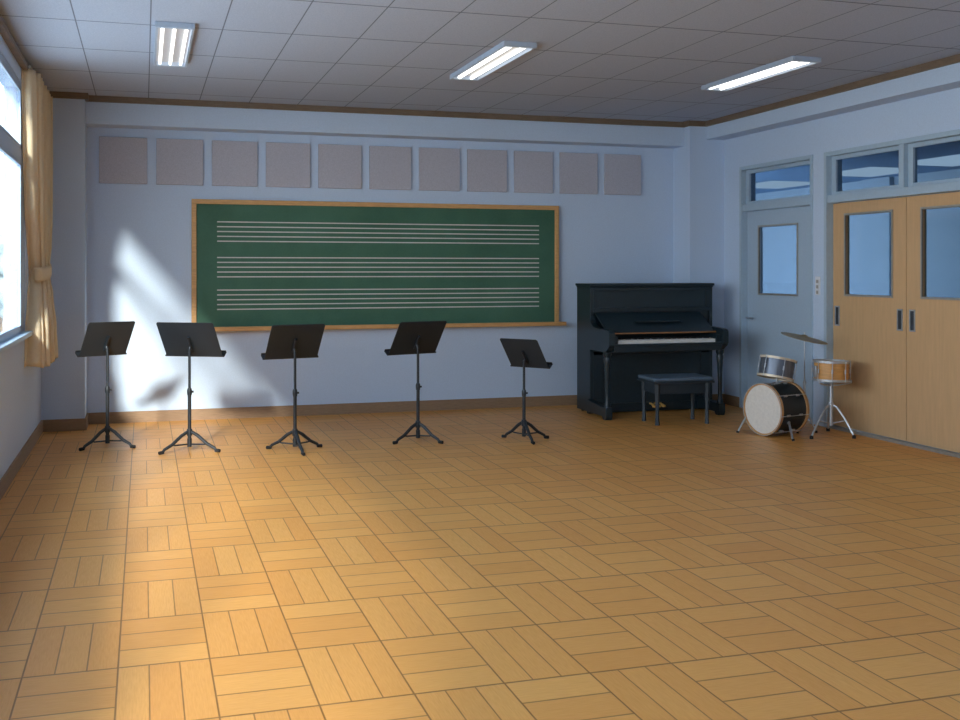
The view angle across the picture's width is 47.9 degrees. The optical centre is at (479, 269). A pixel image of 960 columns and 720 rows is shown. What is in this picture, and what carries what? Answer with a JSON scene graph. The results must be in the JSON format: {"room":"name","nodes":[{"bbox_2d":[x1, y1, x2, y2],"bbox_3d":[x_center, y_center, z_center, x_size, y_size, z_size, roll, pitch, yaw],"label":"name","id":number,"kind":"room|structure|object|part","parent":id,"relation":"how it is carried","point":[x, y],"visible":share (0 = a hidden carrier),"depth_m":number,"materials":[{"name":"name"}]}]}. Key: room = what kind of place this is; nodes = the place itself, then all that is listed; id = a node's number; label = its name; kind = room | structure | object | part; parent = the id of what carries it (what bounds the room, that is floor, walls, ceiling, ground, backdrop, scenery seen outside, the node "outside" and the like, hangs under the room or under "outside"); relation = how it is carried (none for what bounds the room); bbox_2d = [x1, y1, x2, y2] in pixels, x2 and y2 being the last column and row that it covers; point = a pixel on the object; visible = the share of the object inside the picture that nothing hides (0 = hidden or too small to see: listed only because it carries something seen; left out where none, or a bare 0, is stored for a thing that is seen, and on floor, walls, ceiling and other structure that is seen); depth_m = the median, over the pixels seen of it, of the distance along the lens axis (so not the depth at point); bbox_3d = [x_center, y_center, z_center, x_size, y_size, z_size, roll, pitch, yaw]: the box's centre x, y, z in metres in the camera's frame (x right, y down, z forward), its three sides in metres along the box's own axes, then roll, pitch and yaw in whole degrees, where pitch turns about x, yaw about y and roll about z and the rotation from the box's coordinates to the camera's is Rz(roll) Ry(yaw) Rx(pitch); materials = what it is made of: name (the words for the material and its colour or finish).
{"room":"music room","nodes":[
{"label":"music room","id":0,"kind":"room"},
{"bbox_2d":[0,35,40,478],"bbox_3d":[-1.984,-0.075,3.195,0.150,3.020,14.080,0,0,-17],"label":"wall","id":1,"kind":"structure","parent":0,"point":[20,386],"depth_m":8.23,"materials":[{"name":"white paint"}]},
{"bbox_2d":[0,14,28,69],"bbox_3d":[-1.626,-1.518,2.374,0.045,0.045,12.300,0,0,-17],"label":"trim","id":2,"kind":"structure","parent":1,"relation":"attached to","point":[5,32],"depth_m":7.21,"materials":[{"name":"brown wood"}]},
{"bbox_2d":[0,52,32,353],"bbox_3d":[-2.913,-0.448,6.467,0.090,1.895,3.820,0,0,-17],"label":"window","id":3,"kind":"structure","parent":1,"relation":"in","point":[13,149],"depth_m":8.01,"materials":[{"name":"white metal"}]},
{"bbox_3d":[-3.190,-1.123,7.271,0.024,0.445,1.820,0,0,-17],"label":"sash","id":4,"kind":"part","parent":3,"relation":"part of","materials":[{"name":"white metal"}]},
{"bbox_3d":[-3.190,-0.173,7.271,0.024,1.253,1.820,0,0,-17],"label":"sash","id":5,"kind":"part","parent":3,"relation":"part of","materials":[{"name":"glass"}]},
{"bbox_3d":[-2.898,0.483,6.471,0.060,0.033,3.820,0,0,-17],"label":"sill","id":6,"kind":"part","parent":3,"relation":"part of","materials":[{"name":"white paint"}]},
{"bbox_2d":[0,420,42,499],"bbox_3d":[-1.846,1.383,3.030,0.016,0.105,13.684,0,0,-17],"label":"baseboard","id":7,"kind":"structure","parent":1,"relation":"attached to","point":[6,480],"depth_m":7.76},
{"bbox_2d":[21,65,57,367],"bbox_3d":[-3.550,-0.383,8.771,0.172,2.281,1.540,0,0,-17],"label":"curtain","id":8,"kind":"object","parent":1,"relation":"hanging from","point":[41,348],"visible":0.99,"depth_m":8.40,"materials":[{"name":"beige fabric"}]},
{"bbox_2d":[41,98,723,419],"bbox_3d":[-0.721,-0.075,10.867,7.220,3.020,0.580,0,0,-17],"label":"wall","id":9,"kind":"structure","parent":0,"point":[120,252],"depth_m":10.63,"materials":[{"name":"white paint"}]},
{"bbox_2d":[99,136,146,183],"bbox_3d":[-3.346,-1.028,10.129,0.430,0.435,0.028,0,0,-17],"label":"acoustic panel","id":10,"kind":"object","parent":9,"relation":"attached to","point":[122,160],"visible":1,"depth_m":10.11,"materials":[{"name":"grey fabric"}]},
{"bbox_2d":[156,138,202,185],"bbox_3d":[-2.858,-1.028,10.281,0.430,0.435,0.028,0,0,-17],"label":"acoustic panel","id":11,"kind":"object","parent":9,"relation":"attached to","point":[178,161],"visible":1,"depth_m":10.27,"materials":[{"name":"grey fabric"}]},
{"bbox_2d":[212,140,256,186],"bbox_3d":[-2.369,-1.028,10.433,0.430,0.435,0.028,0,0,-17],"label":"acoustic panel","id":12,"kind":"object","parent":9,"relation":"attached to","point":[234,163],"visible":1,"depth_m":10.42,"materials":[{"name":"grey fabric"}]},
{"bbox_2d":[266,142,309,187],"bbox_3d":[-1.881,-1.028,10.585,0.430,0.435,0.028,0,0,-17],"label":"acoustic panel","id":13,"kind":"object","parent":9,"relation":"attached to","point":[287,164],"visible":1,"depth_m":10.57,"materials":[{"name":"grey fabric"}]},
{"bbox_2d":[318,144,360,188],"bbox_3d":[-1.392,-1.028,10.737,0.430,0.435,0.028,0,0,-17],"label":"acoustic panel","id":14,"kind":"object","parent":9,"relation":"attached to","point":[339,166],"visible":1,"depth_m":10.72,"materials":[{"name":"grey fabric"}]},
{"bbox_2d":[191,199,565,330],"bbox_3d":[-0.924,-0.046,10.839,3.809,1.262,0.109,0,0,-17],"label":"chalkboard","id":15,"kind":"object","parent":9,"relation":"attached to","point":[257,265],"visible":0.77,"depth_m":10.80,"materials":[{"name":"green wood"}]},
{"bbox_3d":[-0.962,-0.654,10.859,3.749,0.045,0.049,0,0,-17],"label":"frame rail","id":16,"kind":"part","parent":15,"relation":"part of","materials":[{"name":"brown wood"}]},
{"bbox_2d":[214,322,565,330],"bbox_3d":[-0.924,0.564,10.839,3.809,0.042,0.109,0,0,-17],"label":"chalk tray","id":17,"kind":"object","parent":15,"relation":"on","point":[219,326],"depth_m":10.72,"materials":[{"name":"brown wood"}]},
{"bbox_2d":[43,394,722,431],"bbox_3d":[-0.689,1.383,10.763,6.820,0.105,0.396,0,0,-17],"label":"baseboard","id":18,"kind":"structure","parent":9,"relation":"attached to","point":[54,425],"depth_m":10.62,"materials":[{"name":"brown wood"}]},
{"bbox_2d":[369,146,410,189],"bbox_3d":[-0.904,-1.028,10.889,0.430,0.435,0.028,0,0,-17],"label":"acoustic panel","id":19,"kind":"object","parent":9,"relation":"attached to","point":[389,166],"visible":1,"depth_m":10.87,"materials":[{"name":"grey fabric"}]},
{"bbox_2d":[419,147,459,190],"bbox_3d":[-0.416,-1.028,11.041,0.430,0.435,0.028,0,0,-17],"label":"acoustic panel","id":20,"kind":"object","parent":9,"relation":"attached to","point":[439,168],"visible":1,"depth_m":11.03,"materials":[{"name":"grey fabric"}]},
{"bbox_2d":[467,149,506,191],"bbox_3d":[0.073,-1.028,11.193,0.430,0.435,0.028,0,0,-17],"label":"acoustic panel","id":21,"kind":"object","parent":9,"relation":"attached to","point":[486,169],"visible":1,"depth_m":11.18,"materials":[{"name":"grey fabric"}]},
{"bbox_2d":[514,151,552,192],"bbox_3d":[0.561,-1.028,11.345,0.430,0.435,0.028,0,0,-17],"label":"acoustic panel","id":22,"kind":"object","parent":9,"relation":"attached to","point":[533,170],"visible":1,"depth_m":11.33,"materials":[{"name":"grey fabric"}]},
{"bbox_2d":[559,152,597,193],"bbox_3d":[1.050,-1.028,11.497,0.430,0.435,0.028,0,0,-17],"label":"acoustic panel","id":23,"kind":"object","parent":9,"relation":"attached to","point":[578,172],"visible":1,"depth_m":11.48,"materials":[{"name":"grey fabric"}]},
{"bbox_2d":[604,154,640,194],"bbox_3d":[1.538,-1.028,11.649,0.430,0.435,0.028,0,0,-17],"label":"acoustic panel","id":24,"kind":"object","parent":9,"relation":"attached to","point":[622,173],"visible":1,"depth_m":11.63,"materials":[{"name":"grey fabric"}]},
{"bbox_2d":[0,404,959,719],"bbox_3d":[1.344,1.495,4.230,7.220,0.120,14.480,0,0,-17],"label":"floor","id":25,"kind":"structure","parent":0,"point":[625,566],"depth_m":5.07,"materials":[{"name":"brown wood"}]},
{"bbox_2d":[75,321,135,450],"bbox_3d":[-3.039,0.925,8.764,0.464,1.019,0.406,0,0,-19],"label":"music stand","id":26,"kind":"object","parent":25,"relation":"on","point":[106,339],"visible":1,"depth_m":8.72,"materials":[{"name":"black metal"}]},
{"bbox_3d":[-3.087,1.348,8.645,0.027,0.157,0.211,0,0,41],"label":"leg","id":27,"kind":"part","parent":26,"relation":"part of","materials":[{"name":"black metal"}]},
{"bbox_3d":[-2.899,1.348,8.709,0.211,0.157,0.027,0,0,11],"label":"leg","id":28,"kind":"part","parent":26,"relation":"part of","materials":[{"name":"black metal"}]},
{"bbox_2d":[156,322,226,454],"bbox_3d":[-2.298,0.923,8.607,0.541,1.023,0.449,0,0,-15],"label":"music stand","id":29,"kind":"object","parent":25,"relation":"on","point":[189,339],"visible":1,"depth_m":8.55,"materials":[{"name":"black metal"}]},
{"bbox_3d":[-2.393,1.348,8.473,0.027,0.158,0.234,0,0,45],"label":"leg","id":30,"kind":"part","parent":29,"relation":"part of","materials":[{"name":"black metal"}]},
{"bbox_3d":[-2.181,1.348,8.530,0.234,0.158,0.027,0,0,15],"label":"leg","id":31,"kind":"part","parent":29,"relation":"part of","materials":[{"name":"black metal"}]},
{"bbox_2d":[261,324,324,455],"bbox_3d":[-1.459,0.931,8.522,0.494,1.007,0.437,0,0,-20],"label":"music stand","id":32,"kind":"object","parent":25,"relation":"on","point":[294,341],"visible":1,"depth_m":8.55,"materials":[{"name":"black metal"}]},
{"bbox_3d":[-1.582,1.348,8.605,0.227,0.158,0.027,0,0,20],"label":"leg","id":33,"kind":"part","parent":32,"relation":"part of","materials":[{"name":"black metal"}]},
{"bbox_3d":[-1.415,1.348,8.451,0.027,0.158,0.227,0,0,-25],"label":"leg","id":34,"kind":"part","parent":32,"relation":"part of","materials":[{"name":"black metal"}]},
{"bbox_3d":[-1.379,1.348,8.649,0.227,0.158,0.027,0,0,-45],"label":"leg","id":35,"kind":"part","parent":32,"relation":"part of","materials":[{"name":"black metal"}]},
{"bbox_2d":[384,321,446,443],"bbox_3d":[-0.506,0.929,9.006,0.490,1.010,0.418,0,0,-39],"label":"music stand","id":36,"kind":"object","parent":25,"relation":"on","point":[420,337],"visible":1,"depth_m":9.00,"materials":[{"name":"black metal"}]},
{"bbox_3d":[-0.610,1.348,8.949,0.205,0.157,0.027,0,0,-33],"label":"leg","id":37,"kind":"part","parent":36,"relation":"part of","materials":[{"name":"black metal"}]},
{"bbox_3d":[-0.418,1.348,8.960,0.205,0.157,0.027,0,0,27],"label":"leg","id":38,"kind":"part","parent":36,"relation":"part of","materials":[{"name":"black metal"}]},
{"bbox_2d":[500,338,552,444],"bbox_3d":[0.399,1.005,9.134,0.450,0.859,0.347,0,0,45],"label":"music stand","id":39,"kind":"object","parent":25,"relation":"on","point":[523,353],"visible":1,"depth_m":9.08,"materials":[{"name":"black metal"}]},
{"bbox_3d":[0.285,1.348,9.162,0.205,0.157,0.027,0,0,40],"label":"leg","id":40,"kind":"part","parent":39,"relation":"part of","materials":[{"name":"black metal"}]},
{"bbox_3d":[0.404,1.348,8.984,0.027,0.157,0.205,0,0,-18],"label":"leg","id":41,"kind":"part","parent":39,"relation":"part of","materials":[{"name":"black metal"}]},
{"bbox_3d":[0.471,1.348,9.138,0.205,0.157,0.027,0,0,-26],"label":"leg","id":42,"kind":"part","parent":39,"relation":"part of","materials":[{"name":"black metal"}]},
{"bbox_2d":[575,283,728,419],"bbox_3d":[1.753,0.785,10.879,1.421,1.300,0.825,0,0,-17],"label":"upright piano","id":43,"kind":"object","parent":25,"relation":"on","point":[625,331],"visible":0.96,"depth_m":10.86,"materials":[{"name":"black wood"}]},
{"bbox_3d":[1.060,0.789,10.907,0.035,1.252,0.340,0,0,-17],"label":"panel","id":44,"kind":"part","parent":43,"relation":"part of","materials":[{"name":"blue paint"}]},
{"bbox_3d":[1.219,1.058,10.339,0.080,0.535,0.080,0,0,-17],"label":"leg","id":45,"kind":"part","parent":43,"relation":"part of","materials":[{"name":"blue paint"}]},
{"bbox_3d":[1.697,0.155,11.100,1.396,0.040,0.370,0,0,-17],"label":"lid","id":46,"kind":"part","parent":43,"relation":"part of","materials":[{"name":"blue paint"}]},
{"bbox_3d":[1.740,1.062,10.962,1.296,0.545,0.020,0,0,-17],"label":"panel","id":47,"kind":"part","parent":43,"relation":"part of","materials":[{"name":"blue paint"}]},
{"bbox_3d":[1.744,1.379,10.951,1.296,0.088,0.042,0,0,-17],"label":"toe rail","id":48,"kind":"part","parent":43,"relation":"part of","materials":[{"name":"blue paint"}]},
{"bbox_3d":[1.740,0.297,10.963,1.296,0.245,0.018,0,0,-17],"label":"panel","id":49,"kind":"part","parent":43,"relation":"part of","materials":[{"name":"blue paint"}]},
{"bbox_3d":[1.745,1.042,10.947,1.296,0.505,0.012,0,0,-17],"label":"moulding","id":50,"kind":"part","parent":43,"relation":"part of","materials":[{"name":"blue paint"}]},
{"bbox_3d":[1.746,0.298,10.944,1.296,0.243,0.022,0,0,-17],"label":"panel moulding","id":51,"kind":"part","parent":43,"relation":"part of","materials":[{"name":"blue paint"}]},
{"bbox_3d":[2.331,0.789,11.303,0.035,1.252,0.340,0,0,-17],"label":"panel","id":52,"kind":"part","parent":43,"relation":"part of","materials":[{"name":"blue paint"}]},
{"bbox_3d":[2.377,1.058,10.699,0.080,0.535,0.080,0,0,-17],"label":"leg","id":53,"kind":"part","parent":43,"relation":"part of","materials":[{"name":"blue paint"}]},
{"bbox_2d":[637,373,714,425],"bbox_3d":[1.840,1.215,10.176,0.610,0.440,0.410,0,0,-14],"label":"stool","id":54,"kind":"object","parent":25,"relation":"on","point":[692,383],"visible":1,"depth_m":10.04,"materials":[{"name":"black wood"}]},
{"bbox_3d":[1.560,1.242,10.265,0.040,0.385,0.040,0,0,31],"label":"leg","id":55,"kind":"part","parent":54,"relation":"part of","materials":[{"name":"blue wood"}]},
{"bbox_3d":[1.636,1.242,9.964,0.040,0.385,0.040,0,0,31],"label":"leg","id":56,"kind":"part","parent":54,"relation":"part of","materials":[{"name":"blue wood"}]},
{"bbox_2d":[638,373,713,381],"bbox_3d":[1.840,1.012,10.176,0.600,0.035,0.400,0,0,-14],"label":"seat cushion","id":57,"kind":"object","parent":54,"relation":"on","point":[679,377],"depth_m":10.04,"materials":[{"name":"leather"}]},
{"bbox_3d":[2.044,1.242,10.388,0.040,0.385,0.040,0,0,31],"label":"leg","id":58,"kind":"part","parent":54,"relation":"part of","materials":[{"name":"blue wood"}]},
{"bbox_3d":[2.121,1.242,10.088,0.040,0.385,0.040,0,0,31],"label":"leg","id":59,"kind":"part","parent":54,"relation":"part of","materials":[{"name":"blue wood"}]},
{"bbox_2d":[736,381,809,440],"bbox_3d":[2.595,1.204,9.355,0.469,0.457,0.627,0,0,-38],"label":"bass drum","id":60,"kind":"object","parent":25,"relation":"on","point":[768,408],"visible":1,"depth_m":9.31,"materials":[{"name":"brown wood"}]},
{"bbox_2d":[756,354,797,383],"bbox_3d":[2.593,0.859,9.431,0.347,0.261,0.328,0,0,-17],"label":"tom drum","id":61,"kind":"object","parent":60,"relation":"on","point":[777,368],"visible":1,"depth_m":9.31,"materials":[{"name":"silver metal"}]},
{"bbox_2d":[796,332,817,433],"bbox_3d":[2.855,0.992,9.562,0.195,0.886,0.187,0,0,-17],"label":"cymbal stand","id":62,"kind":"object","parent":25,"relation":"on","point":[804,381],"visible":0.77,"depth_m":9.54,"materials":[{"name":"silver metal"}]},
{"bbox_2d":[781,332,827,344],"bbox_3d":[2.866,0.604,9.549,0.405,0.096,0.404,0,0,-17],"label":"cymbal","id":63,"kind":"object","parent":62,"relation":"on","point":[802,337],"visible":1,"depth_m":9.47,"materials":[{"name":"brown metal"}]},
{"bbox_2d":[810,380,855,438],"bbox_3d":[2.984,1.190,9.400,0.402,0.490,0.465,0,0,-4],"label":"stand","id":64,"kind":"object","parent":25,"relation":"on","point":[830,405],"visible":0.96,"depth_m":9.30,"materials":[{"name":"silver metal"}]},
{"bbox_3d":[2.916,1.289,9.248,0.254,0.265,0.104,0,0,-17],"label":"leg","id":65,"kind":"part","parent":64,"relation":"part of","materials":[{"name":"silver metal"}]},
{"bbox_2d":[811,359,850,382],"bbox_3d":[3.031,0.868,9.335,0.326,0.192,0.319,0,0,-17],"label":"snare drum","id":66,"kind":"object","parent":64,"relation":"on","point":[824,370],"visible":1,"depth_m":9.22,"materials":[{"name":"brown wood"}]},
{"bbox_3d":[3.114,0.976,9.303,0.173,0.061,0.013,0,0,23],"label":"basket arm","id":67,"kind":"part","parent":64,"relation":"part of","materials":[{"name":"silver metal"}]},
{"bbox_3d":[3.116,1.289,9.261,0.203,0.264,0.018,0,0,43],"label":"leg","id":68,"kind":"part","parent":64,"relation":"part of","materials":[{"name":"silver metal"}]},
{"bbox_2d":[0,0,959,121],"bbox_3d":[1.344,-1.645,4.230,7.220,0.120,14.480,0,0,-17],"label":"ceiling","id":69,"kind":"structure","parent":0,"point":[651,60],"depth_m":7.80,"materials":[{"name":"grey tile"}]},
{"bbox_2d":[153,21,194,67],"bbox_3d":[-2.154,-1.566,7.562,0.244,0.038,1.380,0,0,-17],"label":"recessed light","id":70,"kind":"object","parent":69,"relation":"in","point":[172,40],"visible":1,"depth_m":7.47,"materials":[{"name":"white metal"}]},
{"bbox_2d":[450,41,536,80],"bbox_3d":[0.077,-1.566,8.151,0.244,0.038,1.380,0,0,-17],"label":"recessed light","id":71,"kind":"object","parent":69,"relation":"in","point":[504,53],"visible":1,"depth_m":8.05,"materials":[{"name":"white metal"}]},
{"bbox_2d":[701,56,820,91],"bbox_3d":[2.224,-1.566,8.672,0.244,0.038,1.380,0,0,-17],"label":"recessed light","id":72,"kind":"object","parent":69,"relation":"in","point":[792,63],"visible":1,"depth_m":8.55,"materials":[{"name":"white metal"}]},
{"bbox_2d":[707,62,959,425],"bbox_3d":[4.571,-0.075,5.234,0.360,3.020,14.080,0,0,-17],"label":"wall","id":73,"kind":"structure","parent":0,"point":[926,102],"depth_m":9.93,"materials":[{"name":"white paint"}]},
{"bbox_2d":[49,54,959,127],"bbox_3d":[1.281,-1.558,4.080,6.610,0.055,13.830,0,0,-17],"label":"trim","id":74,"kind":"structure","parent":73,"relation":"attached to","point":[953,59],"depth_m":10.29,"materials":[{"name":"brown wood"}]},
{"bbox_2d":[723,394,738,406],"bbox_3d":[4.651,1.383,5.052,0.016,0.105,13.684,0,0,-17],"label":"baseboard","id":75,"kind":"structure","parent":73,"relation":"attached to","point":[731,400],"depth_m":11.42,"materials":[{"name":"brown wood"}]},
{"bbox_2d":[739,155,812,423],"bbox_3d":[2.982,0.180,10.694,0.172,2.510,1.290,0,0,-17],"label":"door frame","id":76,"kind":"structure","parent":73,"relation":"attached to","point":[744,208],"depth_m":11.25,"materials":[{"name":"blue paint"}]},
{"bbox_2d":[745,206,809,419],"bbox_3d":[2.962,0.409,10.687,0.094,2.027,1.202,0,0,-17],"label":"door","id":77,"kind":"structure","parent":73,"relation":"in","point":[769,314],"depth_m":10.70,"materials":[{"name":"blue paint"}]},
{"bbox_2d":[746,160,809,203],"bbox_3d":[2.976,-0.858,10.692,0.045,0.355,1.210,0,0,-17],"label":"window","id":78,"kind":"structure","parent":73,"relation":"in","point":[749,174],"depth_m":10.94,"materials":[{"name":"blue paint"}]},
{"bbox_2d":[815,276,820,294],"bbox_3d":[3.118,0.145,9.977,0.018,0.170,0.072,0,0,-17],"label":"light switch","id":79,"kind":"object","parent":73,"relation":"attached to","point":[817,278],"visible":1,"depth_m":9.96,"materials":[{"name":"white plastic"}]},
{"bbox_2d":[832,146,898,194],"bbox_3d":[3.376,-0.858,9.404,0.045,0.355,0.973,0,0,-17],"label":"window","id":80,"kind":"structure","parent":73,"relation":"in","point":[835,159],"depth_m":9.61,"materials":[{"name":"blue paint"}]},
{"bbox_2d":[833,197,906,440],"bbox_3d":[3.388,0.405,9.396,0.048,2.017,0.987,0,0,-17],"label":"door","id":81,"kind":"structure","parent":73,"relation":"in","point":[870,331],"depth_m":9.35,"materials":[{"name":"beige wood"}]},
{"bbox_3d":[3.242,0.415,9.801,0.006,0.180,0.068,0,0,-17],"label":"handle","id":82,"kind":"part","parent":81,"relation":"part of","materials":[{"name":"black metal"}]},
{"bbox_3d":[3.494,0.415,8.989,0.006,0.180,0.068,0,0,-17],"label":"handle","id":83,"kind":"part","parent":81,"relation":"part of","materials":[{"name":"black metal"}]},
{"bbox_2d":[824,129,959,426],"bbox_3d":[3.533,0.180,8.922,0.172,2.510,2.066,0,0,-17],"label":"door frame","id":84,"kind":"structure","parent":73,"relation":"attached to","point":[903,190],"depth_m":9.74,"materials":[{"name":"blue paint"}]},
{"bbox_2d":[826,425,959,457],"bbox_3d":[3.529,1.425,8.921,0.160,0.020,1.986,0,0,-17],"label":"trim","id":85,"kind":"structure","parent":73,"relation":"attached to","point":[875,436],"depth_m":8.95,"materials":[{"name":"metal"}]},
{"bbox_2d":[907,192,959,452],"bbox_3d":[3.682,0.405,8.449,0.048,2.017,0.985,0,0,-17],"label":"door","id":86,"kind":"structure","parent":73,"relation":"in","point":[933,323],"depth_m":8.65,"materials":[{"name":"beige wood"}]},
{"bbox_3d":[3.539,0.415,8.844,0.006,0.180,0.068,0,0,-17],"label":"handle","id":87,"kind":"part","parent":86,"relation":"part of","materials":[{"name":"black metal"}]},
{"bbox_2d":[908,136,959,186],"bbox_3d":[3.680,-0.858,8.427,0.045,0.355,0.953,0,0,-17],"label":"window","id":88,"kind":"structure","parent":73,"relation":"in","point":[912,148],"depth_m":8.79,"materials":[{"name":"blue paint"}]},
{"bbox_2d":[756,169,959,297],"bbox_3d":[4.583,0.135,10.851,2.900,2.600,14.200,0,0,-17],"label":"wall","id":89,"kind":"structure","parent":0,"point":[870,234],"depth_m":13.75,"materials":[{"name":"blue paint"}]},
{"bbox_2d":[756,141,959,193],"bbox_3d":[4.512,-1.215,10.829,2.850,0.100,14.000,0,0,-17],"label":"ceiling","id":90,"kind":"structure","parent":0,"point":[889,159],"depth_m":12.15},
{"bbox_2d":[756,181,809,188],"bbox_3d":[3.994,-1.150,14.595,0.640,0.030,0.840,0,0,-17],"label":"recessed light","id":91,"kind":"object","parent":90,"relation":"in","point":[769,184],"visible":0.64,"depth_m":14.34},
{"bbox_2d":[842,167,917,176],"bbox_3d":[4.589,-1.150,12.686,0.640,0.030,0.840,0,0,-17],"label":"recessed light","id":92,"kind":"object","parent":90,"relation":"in","point":[868,171],"visible":0.86,"depth_m":12.57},
{"bbox_2d":[917,154,959,166],"bbox_3d":[5.005,-1.150,11.349,0.640,0.030,0.840,0,0,-17],"label":"recessed light","id":93,"kind":"object","parent":90,"relation":"in","point":[952,160],"visible":0.75,"depth_m":11.33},
{"label":"outside","id":94,"kind":"structure","parent":0,"visible":0},
{"bbox_3d":[-68.706,5.085,67.643,88.980,0.100,230.000,0,0,-17],"label":"ground","id":95,"kind":"structure","parent":94,"visible":0},
{"bbox_2d":[0,234,3,331],"bbox_3d":[-25.416,1.540,56.975,5.028,7.004,5.064,0,0,-17],"label":"tree","id":96,"kind":"object","parent":95,"relation":"on","point":[1,236],"visible":0.17,"depth_m":55.75,"materials":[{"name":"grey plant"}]}
]}

